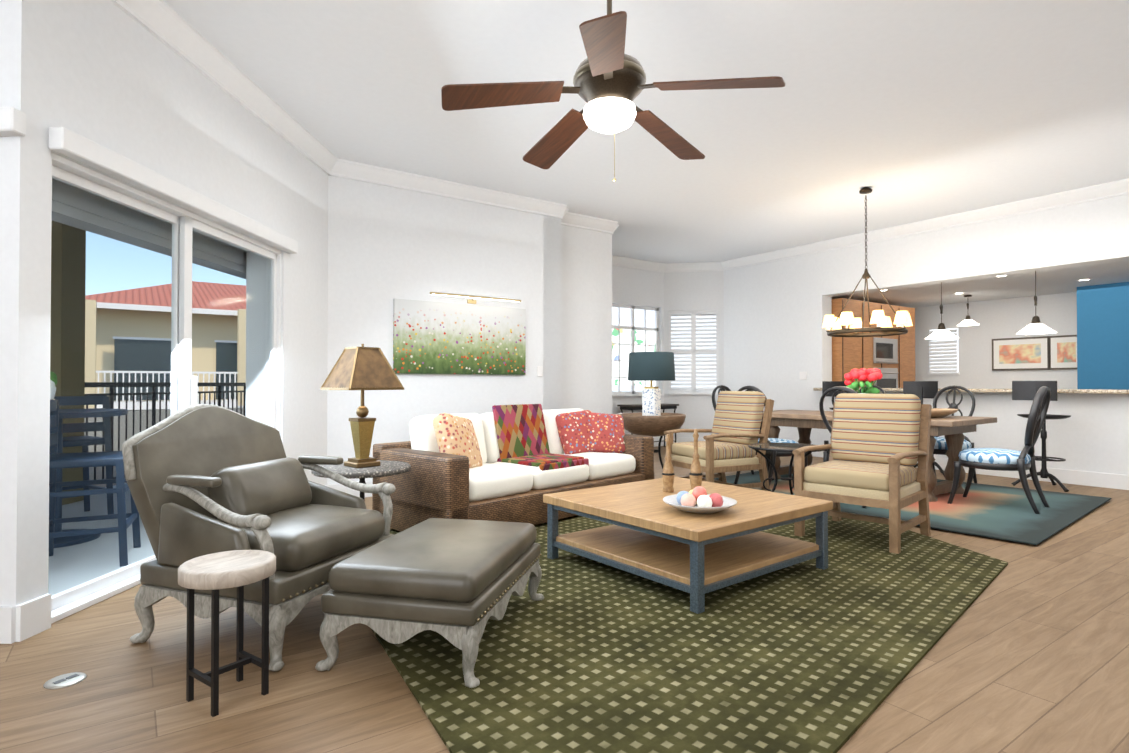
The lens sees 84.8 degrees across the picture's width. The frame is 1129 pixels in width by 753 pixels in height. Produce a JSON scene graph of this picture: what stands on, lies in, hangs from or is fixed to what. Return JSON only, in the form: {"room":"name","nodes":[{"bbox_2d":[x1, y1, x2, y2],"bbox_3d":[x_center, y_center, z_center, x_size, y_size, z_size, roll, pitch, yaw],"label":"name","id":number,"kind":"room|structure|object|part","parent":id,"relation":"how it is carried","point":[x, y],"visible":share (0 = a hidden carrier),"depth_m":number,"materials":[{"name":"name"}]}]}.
{"room":"living room","nodes":[
{"label":"living room","id":0,"kind":"room"},
{"bbox_2d":[0,0,327,605],"bbox_3d":[-2.398,-0.444,4.171,0.300,3.150,3.104,0,-1,2],"label":"wall","id":1,"kind":"structure","parent":0,"point":[110,75],"depth_m":3.13,"materials":[{"name":"paint"}]},
{"bbox_2d":[47,127,297,623],"bbox_3d":[-2.292,0.013,3.860,0.205,2.230,2.240,0,-1,2],"label":"door","id":2,"kind":"structure","parent":1,"relation":"in","point":[183,222],"depth_m":3.67,"materials":[{"name":"clear glass"}]},
{"bbox_2d":[111,0,362,163],"bbox_3d":[-3.092,-1.962,3.215,4.618,0.135,2.042,0,-1,-35],"label":"crown molding","id":3,"kind":"structure","parent":1,"relation":"attached to","point":[169,26],"depth_m":3.92,"materials":[{"name":"white paint"}]},
{"bbox_2d":[0,437,1128,643],"bbox_3d":[1.940,1.054,3.935,8.937,0.150,11.400,0,-1,-35],"label":"baseboard","id":4,"kind":"structure","parent":1,"relation":"attached to","point":[25,620],"depth_m":5.77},
{"bbox_2d":[319,156,578,223],"bbox_3d":[-1.060,-1.926,6.469,2.795,0.135,0.135,0,-1,-35],"label":"crown molding","id":5,"kind":"structure","parent":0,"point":[363,172],"depth_m":6.32,"materials":[{"name":"white paint"}]},
{"bbox_2d":[327,175,611,484],"bbox_3d":[-0.849,-0.414,6.931,3.590,3.150,0.516,0,-1,-35],"label":"wall","id":6,"kind":"structure","parent":0,"point":[387,245],"depth_m":6.47,"materials":[{"name":"paint"}]},
{"bbox_3d":[-1.058,-0.391,6.489,1.500,0.735,0.035,0,-1,-35],"label":"painting","id":7,"kind":"part","parent":6,"relation":"part of"},
{"bbox_2d":[430,292,520,303],"bbox_3d":[-0.943,-0.813,6.504,1.050,0.080,0.151,0,-1,-35],"label":"picture light","id":8,"kind":"object","parent":6,"relation":"attached to","point":[472,301],"visible":1,"depth_m":6.47,"materials":[{"name":"gold metal"}]},
{"bbox_2d":[537,366,542,376],"bbox_3d":[-0.280,-0.057,7.048,0.075,0.115,0.012,0,-1,-35],"label":"switch plate","id":9,"kind":"object","parent":6,"relation":"attached to","point":[539,368],"depth_m":7.04,"materials":[{"name":"white plastic"}]},
{"bbox_2d":[0,446,1128,752],"bbox_3d":[2.125,1.190,4.919,22.000,0.100,16.000,0,-1,-35],"label":"floor","id":10,"kind":"structure","parent":0,"point":[1028,652],"depth_m":2.26,"materials":[{"name":"brown wood"}]},
{"bbox_2d":[43,672,86,688],"bbox_3d":[-1.820,1.107,2.255,0.124,0.008,0.124,0,-1,25],"label":"electrical outlet cover","id":11,"kind":"object","parent":10,"relation":"on","point":[65,680],"visible":1,"depth_m":2.25,"materials":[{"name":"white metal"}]},
{"bbox_2d":[178,550,275,716],"bbox_3d":[-1.165,0.875,2.143,0.300,0.470,0.300,0,-1,35],"label":"table","id":12,"kind":"object","parent":10,"relation":"on","point":[214,573],"visible":1,"depth_m":2.12,"materials":[{"name":"beige stone"}]},
{"bbox_2d":[122,404,395,671],"bbox_3d":[-1.364,0.628,2.867,0.929,0.992,0.868,0,-1,20],"label":"armchair","id":13,"kind":"object","parent":10,"relation":"on","point":[203,479],"visible":0.9,"depth_m":2.65,"materials":[{"name":"grey leather"}]},
{"bbox_2d":[372,404,653,531],"bbox_3d":[-0.307,0.691,5.183,0.950,0.904,2.340,-1,-1,43],"label":"sofa","id":14,"kind":"object","parent":10,"relation":"on","point":[509,463],"visible":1,"depth_m":4.69,"materials":[{"name":"fabric"}]},
{"bbox_2d":[617,403,678,446],"bbox_3d":[1.383,0.827,10.149,1.050,0.741,0.360,0,-1,-35],"label":"console table","id":15,"kind":"object","parent":10,"relation":"on","point":[632,407],"visible":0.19,"depth_m":10.05,"materials":[{"name":"black metal"}]},
{"bbox_2d":[618,412,685,468],"bbox_3d":[0.921,0.775,6.547,0.720,0.756,0.720,0,-1,-35],"label":"side table","id":16,"kind":"object","parent":10,"relation":"on","point":[637,423],"visible":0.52,"depth_m":6.29,"materials":[{"name":"brown wood"}]},
{"bbox_2d":[628,352,674,415],"bbox_3d":[0.921,0.131,6.554,0.500,0.765,0.500,0,-1,35],"label":"table lamp","id":17,"kind":"object","parent":16,"relation":"on","point":[651,366],"visible":0.88,"depth_m":6.39,"materials":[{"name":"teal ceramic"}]},
{"bbox_2d":[371,515,1007,752],"bbox_3d":[0.955,1.123,3.950,4.730,0.012,3.680,0,-1,-35],"label":"rug","id":18,"kind":"object","parent":10,"relation":"on","point":[586,655],"visible":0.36,"depth_m":2.46,"materials":[{"name":"green carpet"}]},
{"bbox_2d":[311,344,410,500],"bbox_3d":[-1.309,0.458,4.003,0.723,1.339,0.723,-1,-1,43],"label":"table lamp","id":19,"kind":"object","parent":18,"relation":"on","point":[362,368],"depth_m":3.94,"materials":[{"name":"beige fabric"}]},
{"bbox_3d":[-1.309,0.854,3.999,0.610,0.548,0.610,0,-1,-35],"label":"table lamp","id":20,"kind":"part","parent":19,"relation":"part of","materials":[{"name":"grey stone"}]},
{"bbox_2d":[315,518,543,687],"bbox_3d":[-0.521,0.913,2.713,0.656,0.419,0.956,0,-1,13],"label":"ottoman","id":21,"kind":"object","parent":18,"relation":"on","point":[457,583],"visible":1,"depth_m":2.32,"materials":[{"name":"grey leather"}]},
{"bbox_2d":[543,476,832,613],"bbox_3d":[0.714,0.926,3.703,1.200,0.400,1.220,0,-1,-38],"label":"coffee table","id":22,"kind":"object","parent":18,"relation":"on","point":[650,533],"visible":0.88,"depth_m":3.43,"materials":[{"name":"brown wood"}]},
{"bbox_2d":[662,434,674,491],"bbox_3d":[0.657,0.548,3.918,0.082,0.360,0.080,0,-1,-35],"label":"candlestick","id":23,"kind":"object","parent":22,"relation":"on","point":[668,474],"visible":1,"depth_m":3.90,"materials":[{"name":"brown wood"}]},
{"bbox_2d":[689,429,702,489],"bbox_3d":[0.815,0.527,3.834,0.082,0.400,0.080,0,-1,-35],"label":"candlestick","id":24,"kind":"object","parent":22,"relation":"on","point":[695,474],"visible":0.88,"depth_m":3.81,"materials":[{"name":"brown wood"}]},
{"bbox_2d":[663,486,736,513],"bbox_3d":[0.727,0.656,3.331,0.390,0.130,0.390,0,-1,-35],"label":"fruit bowl","id":25,"kind":"object","parent":22,"relation":"on","point":[699,499],"visible":1,"depth_m":3.26,"materials":[{"name":"white ceramic"}]},
{"bbox_2d":[664,391,773,490],"bbox_3d":[1.477,0.649,5.952,0.787,1.014,0.680,0,-1,-25],"label":"striped chair","id":26,"kind":"object","parent":18,"relation":"on","point":[734,431],"visible":0.92,"depth_m":5.80,"materials":[{"name":"beige fabric"}]},
{"bbox_2d":[748,443,825,494],"bbox_3d":[1.860,0.861,5.177,0.616,0.557,0.616,0,-1,-35],"label":"side table","id":27,"kind":"object","parent":18,"relation":"on","point":[782,447],"visible":0.58,"depth_m":5.19,"materials":[{"name":"grey metal"}]},
{"bbox_2d":[792,393,931,553],"bbox_3d":[2.121,0.632,4.394,0.680,1.014,0.787,-1,-1,45],"label":"striped chair","id":28,"kind":"object","parent":18,"relation":"on","point":[875,454],"visible":1,"depth_m":4.35,"materials":[{"name":"beige fabric"}]},
{"bbox_2d":[712,385,753,473],"bbox_3d":[2.188,0.641,7.614,0.544,1.069,0.696,0,-1,-37],"label":"dining chair","id":29,"kind":"object","parent":10,"relation":"on","point":[723,388],"visible":0.12,"depth_m":7.77,"materials":[{"name":"black paint"}]},
{"bbox_2d":[822,381,848,409],"bbox_3d":[3.759,0.623,8.219,0.542,1.116,0.497,0,-1,-35],"label":"bar stool","id":30,"kind":"object","parent":10,"relation":"on","point":[826,385],"visible":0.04,"depth_m":8.14,"materials":[{"name":"metal"}]},
{"bbox_2d":[832,298,875,387],"bbox_3d":[4.285,0.016,9.634,0.856,2.350,0.663,0,-1,-35],"label":"tall cabinet","id":31,"kind":"object","parent":10,"relation":"on","point":[848,353],"depth_m":9.32,"materials":[{"name":"brown wood"}]},
{"bbox_2d":[876,303,899,387],"bbox_3d":[4.929,0.021,10.088,0.720,2.350,0.663,0,-1,-35],"label":"tall cabinet","id":32,"kind":"object","parent":10,"relation":"on","point":[892,358],"depth_m":9.88,"materials":[{"name":"brown wood"}]},
{"bbox_2d":[900,306,914,387],"bbox_3d":[5.481,0.025,10.476,0.630,2.350,0.663,0,-1,-35],"label":"tall cabinet","id":33,"kind":"object","parent":10,"relation":"on","point":[907,341],"depth_m":10.28,"materials":[{"name":"brown wood"}]},
{"bbox_2d":[714,471,1111,544],"bbox_3d":[3.097,1.134,6.093,2.540,0.012,3.100,1,-1,-40],"label":"area rug","id":34,"kind":"object","parent":10,"relation":"on","point":[997,512],"visible":0.5,"depth_m":5.16,"materials":[{"name":"teal carpet"}]},
{"bbox_2d":[734,386,807,485],"bbox_3d":[2.118,0.628,6.390,0.696,1.069,0.544,0,-1,-33],"label":"dining chair","id":35,"kind":"object","parent":34,"relation":"on","point":[773,454],"visible":0.21,"depth_m":6.18,"materials":[{"name":"black paint"}]},
{"bbox_2d":[819,386,865,507],"bbox_3d":[2.666,0.619,5.611,0.696,1.069,0.544,0,-1,-37],"label":"dining chair","id":36,"kind":"object","parent":34,"relation":"on","point":[841,389],"visible":0.21,"depth_m":5.55,"materials":[{"name":"black paint"}]},
{"bbox_2d":[824,385,885,450],"bbox_3d":[3.474,0.638,7.340,0.696,1.069,0.544,0,-1,-33],"label":"dining chair","id":37,"kind":"object","parent":34,"relation":"on","point":[880,389],"visible":0.04,"depth_m":7.39,"materials":[{"name":"black paint"}]},
{"bbox_2d":[762,410,996,501],"bbox_3d":[3.060,0.776,6.462,1.020,0.760,2.200,0,-1,-37],"label":"dining table","id":38,"kind":"object","parent":34,"relation":"on","point":[952,429],"visible":0.4,"depth_m":5.97,"materials":[{"name":"brown wood"}]},
{"bbox_2d":[844,368,882,393],"bbox_3d":[3.095,0.153,6.417,0.331,0.483,0.431,0,-1,-35],"label":"flowers","id":39,"kind":"object","parent":38,"relation":"on","point":[869,376],"visible":0.79,"depth_m":6.36,"materials":[{"name":"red plant"}]},
{"bbox_2d":[920,408,958,417],"bbox_3d":[3.479,0.350,5.906,0.630,0.078,0.420,0,-1,-25],"label":"dough bowl","id":40,"kind":"object","parent":38,"relation":"on","point":[940,412],"visible":0.4,"depth_m":5.75,"materials":[{"name":"brown wood"}]},
{"bbox_2d":[932,385,976,482],"bbox_3d":[4.019,0.629,6.565,0.696,1.069,0.544,0,-1,-37],"label":"dining chair","id":41,"kind":"object","parent":34,"relation":"on","point":[940,447],"visible":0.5,"depth_m":6.59,"materials":[{"name":"black paint"}]},
{"bbox_2d":[948,386,1050,513],"bbox_3d":[3.789,0.617,5.385,0.544,1.069,0.696,1,-1,-43],"label":"dining chair","id":42,"kind":"object","parent":34,"relation":"on","point":[1020,462],"visible":0.98,"depth_m":5.22,"materials":[{"name":"black paint"}]},
{"bbox_2d":[903,381,944,476],"bbox_3d":[4.363,0.614,7.360,0.542,1.116,0.497,0,-1,-35],"label":"bar stool","id":43,"kind":"object","parent":10,"relation":"on","point":[921,390],"visible":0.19,"depth_m":7.21,"materials":[{"name":"metal"}]},
{"bbox_2d":[1011,381,1070,491],"bbox_3d":[5.002,0.604,6.452,0.542,1.116,0.497,0,-1,-35],"label":"bar stool","id":44,"kind":"object","parent":10,"relation":"on","point":[1024,390],"visible":0.69,"depth_m":6.39,"materials":[{"name":"metal"}]},
{"bbox_2d":[163,0,1128,307],"bbox_3d":[1.829,-1.723,3.764,16.651,0.800,14.000,0,-1,-35],"label":"ceiling","id":45,"kind":"structure","parent":0,"point":[911,110],"depth_m":4.61,"materials":[{"name":"paint"}]},
{"bbox_2d":[441,0,784,181],"bbox_3d":[0.199,-1.476,2.947,1.502,1.113,1.472,0,-1,-35],"label":"ceiling fan","id":46,"kind":"object","parent":45,"relation":"hanging from","point":[609,80],"depth_m":2.80,"materials":[{"name":"brown wood"}]},
{"bbox_3d":[0.236,-1.036,2.918,0.014,0.233,0.016,0,-1,-35],"label":"fan pull chain","id":47,"kind":"part","parent":46,"relation":"part of","materials":[{"name":"metal"}]},
{"bbox_2d":[822,187,912,336],"bbox_3d":[3.181,-1.217,6.520,0.860,1.552,0.860,0,-1,-35],"label":"chandelier","id":48,"kind":"object","parent":45,"relation":"hanging from","point":[832,324],"visible":1,"depth_m":6.45,"materials":[{"name":"white glass"}]},
{"bbox_2d":[925,282,958,339],"bbox_3d":[4.843,-0.883,7.942,0.380,0.790,0.380,0,-1,-35],"label":"pendant light","id":49,"kind":"object","parent":45,"relation":"hanging from","point":[941,332],"visible":0.9,"depth_m":7.91,"materials":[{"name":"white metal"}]},
{"bbox_2d":[957,295,979,325],"bbox_3d":[6.226,-1.025,9.541,0.300,0.470,0.300,0,-1,-35],"label":"pendant light","id":50,"kind":"object","parent":45,"relation":"hanging from","point":[967,321],"visible":1,"depth_m":9.51,"materials":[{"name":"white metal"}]},
{"bbox_2d":[1016,271,1056,334],"bbox_3d":[5.424,-0.892,7.117,0.380,0.790,0.380,0,-1,-35],"label":"pendant light","id":51,"kind":"object","parent":45,"relation":"hanging from","point":[1035,326],"visible":0.81,"depth_m":7.08,"materials":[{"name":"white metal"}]},
{"bbox_2d":[597,234,723,437],"bbox_3d":[1.363,-0.384,9.658,3.668,3.150,1.900,0,-1,-35],"label":"wall","id":52,"kind":"structure","parent":0,"point":[665,293],"depth_m":10.65,"materials":[{"name":"paint"}]},
{"bbox_2d":[561,214,618,233],"bbox_3d":[0.250,-1.913,7.657,0.944,0.135,0.120,0,-1,-35],"label":"crown molding","id":53,"kind":"structure","parent":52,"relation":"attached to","point":[584,222],"depth_m":7.74,"materials":[{"name":"white paint"}]},
{"bbox_2d":[612,304,663,396],"bbox_3d":[1.189,-0.436,10.429,1.170,1.530,0.220,0,-1,-35],"label":"alcove window","id":54,"kind":"structure","parent":52,"relation":"in","point":[635,328],"depth_m":10.46,"materials":[{"name":"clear glass"}]},
{"bbox_2d":[724,194,1128,474],"bbox_3d":[5.904,-0.421,6.299,0.250,3.150,10.880,0,-1,-35],"label":"wall","id":55,"kind":"structure","parent":0,"point":[777,339],"depth_m":7.76,"materials":[{"name":"paint"}]},
{"bbox_2d":[669,310,718,394],"bbox_3d":[2.241,-0.417,10.737,0.850,1.460,0.225,0,-1,10],"label":"window shutters","id":56,"kind":"object","parent":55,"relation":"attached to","point":[694,341],"visible":0.92,"depth_m":10.75,"materials":[{"name":"white wood"}]},
{"bbox_2d":[800,372,806,379],"bbox_3d":[3.605,-0.013,9.336,0.012,0.120,0.120,0,-1,-35],"label":"switch plate","id":57,"kind":"object","parent":55,"relation":"attached to","point":[803,375],"depth_m":9.32,"materials":[{"name":"white plastic"}]},
{"bbox_2d":[715,178,1128,270],"bbox_3d":[5.748,-1.929,6.231,0.129,0.135,10.720,0,-1,-35],"label":"crown molding","id":58,"kind":"structure","parent":55,"relation":"attached to","point":[1119,187],"depth_m":7.63,"materials":[{"name":"white paint"}]},
{"bbox_2d":[813,388,1128,393],"bbox_3d":[5.008,0.165,7.350,0.500,0.040,4.220,0,-1,-35],"label":"countertop","id":59,"kind":"structure","parent":55,"relation":"on","point":[1109,391],"depth_m":6.54,"materials":[{"name":"stone"}]},
{"bbox_2d":[915,292,1076,388],"bbox_3d":[6.732,-0.023,10.723,0.200,2.450,3.830,0,-1,-35],"label":"wall","id":60,"kind":"structure","parent":0,"point":[1006,318],"depth_m":10.18,"materials":[{"name":"paint"}]},
{"bbox_2d":[927,326,959,374],"bbox_3d":[6.599,-0.447,10.756,0.096,0.840,0.500,0,-1,-35],"label":"kitchen window","id":61,"kind":"structure","parent":60,"relation":"in","point":[943,353],"depth_m":10.72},
{"bbox_2d":[992,336,1049,370],"bbox_3d":[7.228,-0.357,9.810,0.041,0.520,0.780,0,-1,-35],"label":"framed picture","id":62,"kind":"object","parent":60,"relation":"attached to","point":[1023,353],"visible":0.95,"depth_m":9.78,"materials":[{"name":"brown"}]},
{"bbox_2d":[1048,335,1076,369],"bbox_3d":[7.573,-0.363,9.320,0.041,0.520,0.450,0,-1,-35],"label":"framed picture","id":63,"kind":"object","parent":60,"relation":"attached to","point":[1063,352],"visible":0.74,"depth_m":9.34,"materials":[{"name":"brown"}]},
{"bbox_2d":[1077,282,1128,388],"bbox_3d":[9.425,-0.072,6.199,0.600,2.450,6.670,0,-1,-35],"label":"wall","id":64,"kind":"structure","parent":0,"point":[1102,336],"depth_m":8.52,"materials":[{"name":"blue paint"}]},
{"label":"outside","id":65,"kind":"structure","parent":0,"visible":0},
{"bbox_2d":[48,178,245,595],"bbox_3d":[-3.579,-0.436,7.371,2.300,3.595,9.210,0,-1,2],"label":"balcony","id":66,"kind":"object","parent":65,"point":[80,553],"depth_m":4.87,"materials":[{"name":"grey"}]},
{"bbox_2d":[49,371,140,566],"bbox_3d":[-3.504,0.547,4.330,0.879,1.176,2.136,0,-1,-35],"label":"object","id":67,"kind":"object","parent":66,"relation":"on","point":[55,460],"depth_m":3.99,"materials":[{"name":"blue"}]},
{"bbox_3d":[-2.124,-0.492,-0.297,2.939,3.150,9.327,0,-1,-35],"label":"wall","id":68,"kind":"structure","parent":0,"visible":0},
{"bbox_2d":[0,107,25,136],"bbox_3d":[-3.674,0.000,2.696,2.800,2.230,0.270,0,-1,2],"label":"valance","id":69,"kind":"object","parent":68,"relation":"attached to","point":[12,121],"visible":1,"depth_m":2.56,"materials":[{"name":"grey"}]},
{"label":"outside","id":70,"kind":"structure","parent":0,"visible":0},
{"bbox_2d":[84,281,245,451],"bbox_3d":[-9.476,4.779,31.628,27.200,17.900,14.500,0,-1,-35],"label":"building","id":71,"kind":"structure","parent":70,"point":[107,329],"depth_m":21.40,"materials":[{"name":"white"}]}
]}

